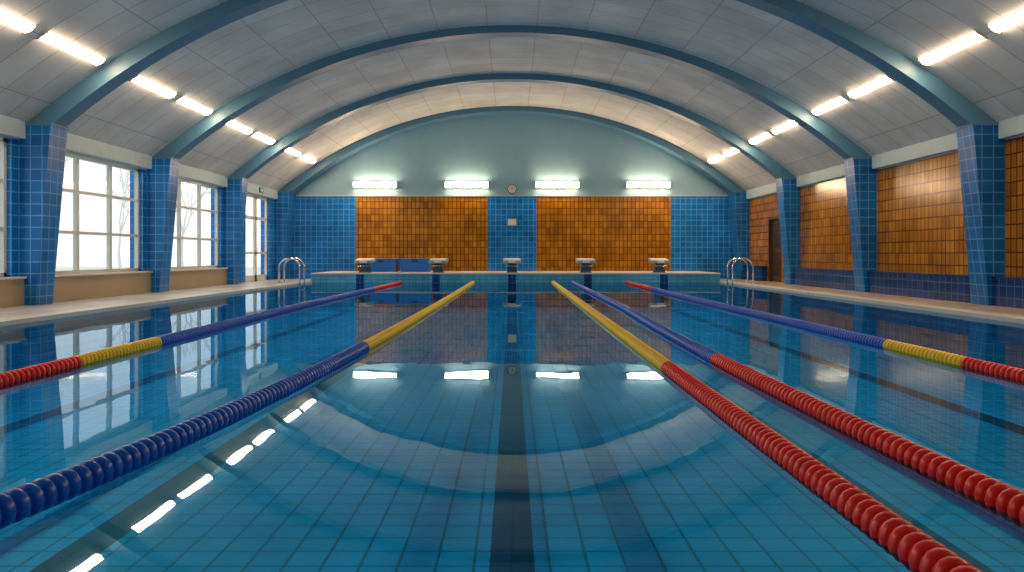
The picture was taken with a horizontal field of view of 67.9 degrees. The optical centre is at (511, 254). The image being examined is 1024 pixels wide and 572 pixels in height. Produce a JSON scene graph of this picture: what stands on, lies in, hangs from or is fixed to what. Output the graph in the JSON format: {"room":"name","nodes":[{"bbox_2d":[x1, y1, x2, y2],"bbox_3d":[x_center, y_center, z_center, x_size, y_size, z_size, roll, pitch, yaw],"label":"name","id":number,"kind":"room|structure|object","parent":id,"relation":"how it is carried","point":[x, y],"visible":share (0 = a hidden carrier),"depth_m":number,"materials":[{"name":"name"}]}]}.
{"room":"indoor swimming pool","nodes":[
{"label":"indoor swimming pool","id":0,"kind":"room"},
{"bbox_2d":[0,135,273,282],"bbox_3d":[-8.650,-0.665,11.525,0.300,3.770,33.050,0,0,0],"label":"wall","id":1,"kind":"structure","parent":0,"point":[12,143],"depth_m":17.50,"materials":[{"name":"paint"}]},
{"bbox_2d":[0,137,6,276],"bbox_3d":[-8.620,-0.805,11.025,0.080,2.350,3.750,0,0,0],"label":"window","id":2,"kind":"structure","parent":1,"relation":"in","point":[3,141],"depth_m":12.83,"materials":[{"name":"paint"}]},
{"bbox_2d":[55,152,138,274],"bbox_3d":[-8.620,-0.805,15.650,0.080,2.350,3.700,0,0,0],"label":"window","id":3,"kind":"structure","parent":1,"relation":"in","point":[76,158],"depth_m":16.22,"materials":[{"name":"paint"}]},
{"bbox_2d":[0,268,227,307],"bbox_3d":[-8.430,0.620,8.950,0.140,0.500,26.900,0,0,0],"label":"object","id":4,"kind":"structure","parent":1,"relation":"attached to","point":[67,287],"depth_m":15.79,"materials":[{"name":"stone"}]},
{"bbox_2d":[0,114,277,198],"bbox_3d":[-8.440,-2.210,11.350,0.120,0.420,31.700,0,0,0],"label":"trim","id":5,"kind":"structure","parent":1,"relation":"attached to","point":[9,126],"depth_m":16.19,"materials":[{"name":"paint"}]},
{"bbox_2d":[171,178,217,269],"bbox_3d":[-8.620,-0.805,20.300,0.080,2.350,3.800,0,0,0],"label":"window","id":6,"kind":"structure","parent":1,"relation":"in","point":[199,185],"depth_m":20.89,"materials":[{"name":"paint"}]},
{"bbox_2d":[246,194,266,281],"bbox_3d":[-8.559,-0.555,25.425,0.142,2.850,2.350,0,0,0],"label":"door","id":7,"kind":"structure","parent":1,"relation":"in","point":[254,277],"depth_m":25.50,"materials":[{"name":"white paint"}]},
{"bbox_2d":[0,0,1023,190],"bbox_3d":[0.000,-3.795,11.500,17.500,3.451,33.600,0,0,0],"label":"ceiling","id":8,"kind":"structure","parent":0,"point":[217,68],"depth_m":16.31,"materials":[{"name":"white paint"}]},
{"bbox_2d":[0,9,36,33],"bbox_3d":[-7.073,-3.361,10.280,0.279,0.273,1.630,0,0,0],"label":"lamp","id":9,"kind":"object","parent":8,"relation":"hanging from","point":[6,17],"visible":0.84,"depth_m":10.73,"materials":[{"name":"plastic"}]},
{"bbox_2d":[36,31,105,65],"bbox_3d":[-7.073,-3.361,12.180,0.279,0.273,1.630,0,0,0],"label":"lamp","id":10,"kind":"object","parent":8,"relation":"hanging from","point":[46,36],"visible":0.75,"depth_m":12.06,"materials":[{"name":"plastic"}]},
{"bbox_2d":[129,75,176,98],"bbox_3d":[-7.073,-3.361,14.930,0.279,0.273,1.630,0,0,0],"label":"lamp","id":11,"kind":"object","parent":8,"relation":"hanging from","point":[138,79],"visible":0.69,"depth_m":14.82,"materials":[{"name":"plastic"}]},
{"bbox_2d":[175,96,212,115],"bbox_3d":[-7.073,-3.361,16.830,0.279,0.273,1.630,0,0,0],"label":"lamp","id":12,"kind":"object","parent":8,"relation":"hanging from","point":[182,100],"visible":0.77,"depth_m":16.73,"materials":[{"name":"plastic"}]},
{"bbox_2d":[227,121,252,134],"bbox_3d":[-7.073,-3.361,19.580,0.279,0.273,1.630,0,0,0],"label":"lamp","id":13,"kind":"object","parent":8,"relation":"hanging from","point":[240,127],"visible":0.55,"depth_m":19.57,"materials":[{"name":"plastic"}]},
{"bbox_2d":[250,132,275,144],"bbox_3d":[-7.073,-3.361,21.480,0.279,0.273,1.630,0,0,0],"label":"lamp","id":14,"kind":"object","parent":8,"relation":"hanging from","point":[257,135],"visible":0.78,"depth_m":21.40,"materials":[{"name":"plastic"}]},
{"bbox_2d":[286,148,300,156],"bbox_3d":[-7.073,-3.361,24.230,0.279,0.273,1.630,0,0,0],"label":"lamp","id":15,"kind":"object","parent":8,"relation":"hanging from","point":[291,151],"visible":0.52,"depth_m":24.34,"materials":[{"name":"plastic"}]},
{"bbox_2d":[298,154,315,163],"bbox_3d":[-7.073,-3.361,26.130,0.279,0.273,1.630,0,0,0],"label":"lamp","id":16,"kind":"object","parent":8,"relation":"hanging from","point":[303,156],"visible":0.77,"depth_m":26.00,"materials":[{"name":"plastic"}]},
{"bbox_2d":[708,154,725,163],"bbox_3d":[7.073,-3.361,26.130,0.279,0.273,1.630,0,0,0],"label":"lamp","id":17,"kind":"object","parent":8,"relation":"hanging from","point":[720,156],"visible":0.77,"depth_m":26.00,"materials":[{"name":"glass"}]},
{"bbox_2d":[723,148,737,156],"bbox_3d":[7.073,-3.361,24.230,0.279,0.273,1.630,0,0,0],"label":"lamp","id":18,"kind":"object","parent":8,"relation":"hanging from","point":[732,151],"visible":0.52,"depth_m":24.34,"materials":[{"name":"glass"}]},
{"bbox_2d":[748,132,773,144],"bbox_3d":[7.073,-3.361,21.480,0.279,0.273,1.630,0,0,0],"label":"lamp","id":19,"kind":"object","parent":8,"relation":"hanging from","point":[766,135],"visible":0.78,"depth_m":21.40,"materials":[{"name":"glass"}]},
{"bbox_2d":[771,121,796,134],"bbox_3d":[7.073,-3.361,19.580,0.279,0.273,1.630,0,0,0],"label":"lamp","id":20,"kind":"object","parent":8,"relation":"hanging from","point":[783,127],"visible":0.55,"depth_m":19.57,"materials":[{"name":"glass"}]},
{"bbox_2d":[811,96,848,115],"bbox_3d":[7.073,-3.361,16.830,0.279,0.273,1.630,0,0,0],"label":"lamp","id":21,"kind":"object","parent":8,"relation":"hanging from","point":[841,100],"visible":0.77,"depth_m":16.73,"materials":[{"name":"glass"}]},
{"bbox_2d":[847,75,894,98],"bbox_3d":[7.073,-3.361,14.930,0.279,0.273,1.630,0,0,0],"label":"lamp","id":22,"kind":"object","parent":8,"relation":"hanging from","point":[885,79],"visible":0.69,"depth_m":14.82,"materials":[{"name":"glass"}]},
{"bbox_2d":[918,31,987,65],"bbox_3d":[7.073,-3.361,12.180,0.279,0.273,1.630,0,0,0],"label":"lamp","id":23,"kind":"object","parent":8,"relation":"hanging from","point":[977,36],"visible":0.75,"depth_m":12.06,"materials":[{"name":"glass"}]},
{"bbox_2d":[987,9,1023,33],"bbox_3d":[7.073,-3.361,10.280,0.279,0.273,1.630,0,0,0],"label":"lamp","id":24,"kind":"object","parent":8,"relation":"hanging from","point":[1017,17],"visible":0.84,"depth_m":10.73,"materials":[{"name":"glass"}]},
{"bbox_2d":[289,114,734,278],"bbox_3d":[0.000,-2.930,28.150,17.600,8.300,0.300,0,0,0],"label":"wall","id":25,"kind":"structure","parent":0,"point":[620,233],"depth_m":28.00,"materials":[{"name":"blue tile"}]},
{"bbox_2d":[353,182,396,187],"bbox_3d":[-5.020,-2.580,27.898,1.610,0.220,0.205,0,0,0],"label":"lamp","id":26,"kind":"object","parent":25,"relation":"attached to","point":[355,184],"visible":1,"depth_m":27.81,"materials":[{"name":"plastic"}]},
{"bbox_2d":[445,182,488,187],"bbox_3d":[-1.660,-2.580,27.898,1.610,0.220,0.205,0,0,0],"label":"lamp","id":27,"kind":"object","parent":25,"relation":"attached to","point":[447,184],"visible":1,"depth_m":27.81,"materials":[{"name":"plastic"}]},
{"bbox_2d":[507,219,516,225],"bbox_3d":[0.000,-1.210,27.983,0.340,0.260,0.034,0,0,0],"label":"notice","id":28,"kind":"object","parent":25,"relation":"attached to","point":[510,222],"visible":1,"depth_m":27.97,"materials":[{"name":"white paper"}]},
{"bbox_2d":[296,195,727,195],"bbox_3d":[0.000,-2.190,27.985,16.400,0.060,0.030,0,0,0],"label":"trim","id":29,"kind":"structure","parent":25,"relation":"attached to","point":[296,195],"depth_m":27.97,"materials":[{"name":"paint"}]},
{"bbox_2d":[507,184,516,193],"bbox_3d":[0.000,-2.430,27.969,0.340,0.340,0.062,0,0,0],"label":"wall clock","id":30,"kind":"object","parent":25,"relation":"attached to","point":[511,188],"visible":1,"depth_m":27.95,"materials":[{"name":"white plastic"}]},
{"bbox_2d":[535,182,578,187],"bbox_3d":[1.660,-2.580,27.898,1.610,0.220,0.205,0,0,0],"label":"lamp","id":31,"kind":"object","parent":25,"relation":"attached to","point":[537,184],"visible":1,"depth_m":27.81,"materials":[{"name":"plastic"}]},
{"bbox_2d":[626,182,670,187],"bbox_3d":[5.000,-2.580,27.898,1.610,0.220,0.205,0,0,0],"label":"lamp","id":32,"kind":"object","parent":25,"relation":"attached to","point":[628,184],"visible":1,"depth_m":27.82,"materials":[{"name":"plastic"}]},
{"bbox_2d":[0,279,1023,326],"bbox_3d":[0.000,1.039,11.500,17.000,0.362,33.000,0,0,0],"label":"floor","id":33,"kind":"structure","parent":0,"point":[14,315],"depth_m":14.22,"materials":[{"name":"tile"}]},
{"bbox_2d":[277,257,305,284],"bbox_3d":[-6.840,0.848,23.600,0.720,1.544,0.640,0,0,0],"label":"pool ladder","id":34,"kind":"object","parent":33,"relation":"on","point":[289,258],"visible":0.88,"depth_m":23.32,"materials":[{"name":"silver metal"}]},
{"bbox_2d":[274,106,748,278],"bbox_3d":[0.000,-2.340,27.594,17.000,6.420,0.812,0,0,0],"label":"arch","id":35,"kind":"object","parent":33,"relation":"on","point":[284,206],"visible":0.65,"depth_m":27.40,"materials":[{"name":"blue paint"}]},
{"bbox_2d":[0,274,1023,571],"bbox_3d":[0.125,1.175,11.600,13.450,1.090,26.800,0,0,0],"label":"basin","id":36,"kind":"object","parent":33,"relation":"in","point":[434,462],"visible":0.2,"depth_m":6.27,"materials":[{"name":"tile"}]},
{"bbox_2d":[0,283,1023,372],"bbox_3d":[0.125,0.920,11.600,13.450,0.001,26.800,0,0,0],"label":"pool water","id":37,"kind":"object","parent":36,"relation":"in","point":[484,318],"visible":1,"depth_m":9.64,"materials":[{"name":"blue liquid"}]},
{"bbox_2d":[0,281,401,390],"bbox_3d":[-3.680,0.902,11.600,0.204,0.121,26.800,0,0,0],"label":"lane rope","id":38,"kind":"object","parent":37,"relation":"on","point":[21,376],"visible":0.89,"depth_m":7.12,"materials":[{"name":"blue plastic"}]},
{"bbox_2d":[0,281,474,528],"bbox_3d":[-1.533,0.902,11.593,0.628,0.121,26.815,0,0,2],"label":"lane rope","id":39,"kind":"object","parent":37,"relation":"on","point":[26,500],"visible":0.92,"depth_m":3.53,"materials":[{"name":"blue plastic"}]},
{"bbox_2d":[551,281,982,571],"bbox_3d":[1.278,0.902,11.600,0.146,0.121,26.800,0,0,0],"label":"lane rope","id":40,"kind":"object","parent":37,"relation":"on","point":[908,544],"visible":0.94,"depth_m":2.96,"materials":[{"name":"red plastic"}]},
{"bbox_2d":[570,281,1023,528],"bbox_3d":[1.854,0.902,11.600,0.266,0.121,26.800,0,0,0],"label":"lane rope","id":41,"kind":"object","parent":37,"relation":"on","point":[1001,499],"visible":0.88,"depth_m":3.65,"materials":[{"name":"red plastic"}]},
{"bbox_2d":[625,281,1023,385],"bbox_3d":[3.720,0.902,11.600,0.227,0.121,26.800,0,0,0],"label":"lane rope","id":42,"kind":"object","parent":37,"relation":"on","point":[1011,374],"visible":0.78,"depth_m":7.39,"materials":[{"name":"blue plastic"}]},
{"bbox_2d":[19,0,1004,304],"bbox_3d":[0.000,-2.340,13.350,17.000,6.420,0.524,0,0,0],"label":"arch","id":43,"kind":"object","parent":33,"relation":"on","point":[981,153],"visible":0.72,"depth_m":13.16,"materials":[{"name":"blue tile"}]},
{"bbox_2d":[147,25,876,291],"bbox_3d":[0.000,-2.340,17.950,17.000,6.420,0.524,0,0,0],"label":"arch","id":44,"kind":"object","parent":33,"relation":"on","point":[162,179],"visible":0.62,"depth_m":17.76,"materials":[{"name":"blue tile"}]},
{"bbox_2d":[224,73,799,284],"bbox_3d":[0.000,-2.340,22.650,17.000,6.420,0.524,0,0,0],"label":"arch","id":45,"kind":"object","parent":33,"relation":"on","point":[235,194],"visible":0.65,"depth_m":22.46,"materials":[{"name":"blue paint"}]},
{"bbox_2d":[311,271,720,273],"bbox_3d":[0.125,0.905,26.480,13.450,0.630,3.040,0,0,0],"label":"platform","id":46,"kind":"object","parent":33,"relation":"on","point":[327,272],"visible":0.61,"depth_m":25.63,"materials":[{"name":"tile"}]},
{"bbox_2d":[354,258,375,272],"bbox_3d":[-4.880,0.348,25.238,0.600,0.485,0.683,0,0,0],"label":"starting block","id":47,"kind":"object","parent":46,"relation":"on","point":[365,267],"visible":1,"depth_m":25.06,"materials":[{"name":"grey plastic"}]},
{"bbox_2d":[370,259,398,271],"bbox_3d":[-4.585,0.360,26.793,1.170,0.460,0.715,0,0,0],"label":"storage bin","id":48,"kind":"object","parent":46,"relation":"on","point":[380,265],"visible":0.67,"depth_m":26.48,"materials":[{"name":"blue plastic"}]},
{"bbox_2d":[399,259,431,271],"bbox_3d":[-3.390,0.360,26.793,1.120,0.460,0.715,0,0,0],"label":"storage bin","id":49,"kind":"object","parent":46,"relation":"on","point":[406,265],"visible":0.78,"depth_m":26.48,"materials":[{"name":"blue plastic"}]},
{"bbox_2d":[429,258,447,272],"bbox_3d":[-2.440,0.348,25.238,0.600,0.485,0.683,0,0,0],"label":"starting block","id":50,"kind":"object","parent":46,"relation":"on","point":[438,262],"visible":1,"depth_m":25.06,"materials":[{"name":"grey plastic"}]},
{"bbox_2d":[503,258,520,272],"bbox_3d":[0.000,0.348,25.238,0.600,0.485,0.683,0,0,0],"label":"starting block","id":51,"kind":"object","parent":46,"relation":"on","point":[511,268],"visible":1,"depth_m":25.06,"materials":[{"name":"grey plastic"}]},
{"bbox_2d":[576,258,594,272],"bbox_3d":[2.440,0.348,25.238,0.600,0.485,0.683,0,0,0],"label":"starting block","id":52,"kind":"object","parent":46,"relation":"on","point":[585,262],"visible":1,"depth_m":25.06,"materials":[{"name":"grey plastic"}]},
{"bbox_2d":[648,258,669,272],"bbox_3d":[4.880,0.348,25.238,0.600,0.485,0.683,0,0,0],"label":"starting block","id":53,"kind":"object","parent":46,"relation":"on","point":[658,267],"visible":1,"depth_m":25.06,"materials":[{"name":"grey plastic"}]},
{"bbox_2d":[726,257,754,284],"bbox_3d":[7.090,0.848,23.600,0.720,1.544,0.640,0,0,0],"label":"pool ladder","id":54,"kind":"object","parent":33,"relation":"on","point":[737,258],"visible":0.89,"depth_m":23.32,"materials":[{"name":"silver metal"}]},
{"bbox_2d":[749,135,1023,282],"bbox_3d":[8.650,-0.665,11.500,0.300,3.770,33.000,0,0,0],"label":"wall","id":55,"kind":"structure","parent":0,"point":[921,226],"depth_m":16.42,"materials":[{"name":"tile"}]},
{"bbox_2d":[768,216,780,282],"bbox_3d":[8.650,-0.180,24.575,0.340,2.100,1.150,0,0,0],"label":"door","id":56,"kind":"structure","parent":55,"relation":"in","point":[774,236],"depth_m":24.86,"materials":[{"name":"brown wood"}]},
{"bbox_2d":[743,265,1023,308],"bbox_3d":[8.380,0.620,11.350,0.240,0.500,31.700,0,0,0],"label":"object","id":57,"kind":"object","parent":55,"relation":"attached to","point":[1006,291],"depth_m":15.67,"materials":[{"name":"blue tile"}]},
{"bbox_2d":[746,114,1023,198],"bbox_3d":[8.440,-2.210,11.350,0.120,0.420,31.700,0,0,0],"label":"trim","id":58,"kind":"structure","parent":55,"relation":"attached to","point":[1014,126],"depth_m":16.23,"materials":[{"name":"paint"}]},
{"label":"outside","id":59,"kind":"structure","parent":0,"visible":0},
{"bbox_2d":[55,267,260,275],"bbox_3d":[-44.425,1.470,25.000,71.150,0.100,130.000,0,0,0],"label":"ground","id":60,"kind":"structure","parent":59,"point":[249,270],"depth_m":79.94,"materials":[{"name":"white snow"}]},
{"bbox_2d":[94,168,129,268],"bbox_3d":[-33.591,-3.180,65.336,4.514,9.219,4.796,0,0,0],"label":"bare tree","id":61,"kind":"object","parent":60,"relation":"on","point":[121,226],"visible":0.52,"depth_m":65.90,"materials":[{"name":"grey plant"}]},
{"bbox_2d":[176,182,210,265],"bbox_3d":[-26.548,-2.422,60.843,5.137,7.703,3.315,0,0,28],"label":"bare tree","id":62,"kind":"object","parent":60,"relation":"on","point":[183,228],"visible":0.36,"depth_m":60.21,"materials":[{"name":"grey plant"}]}
]}

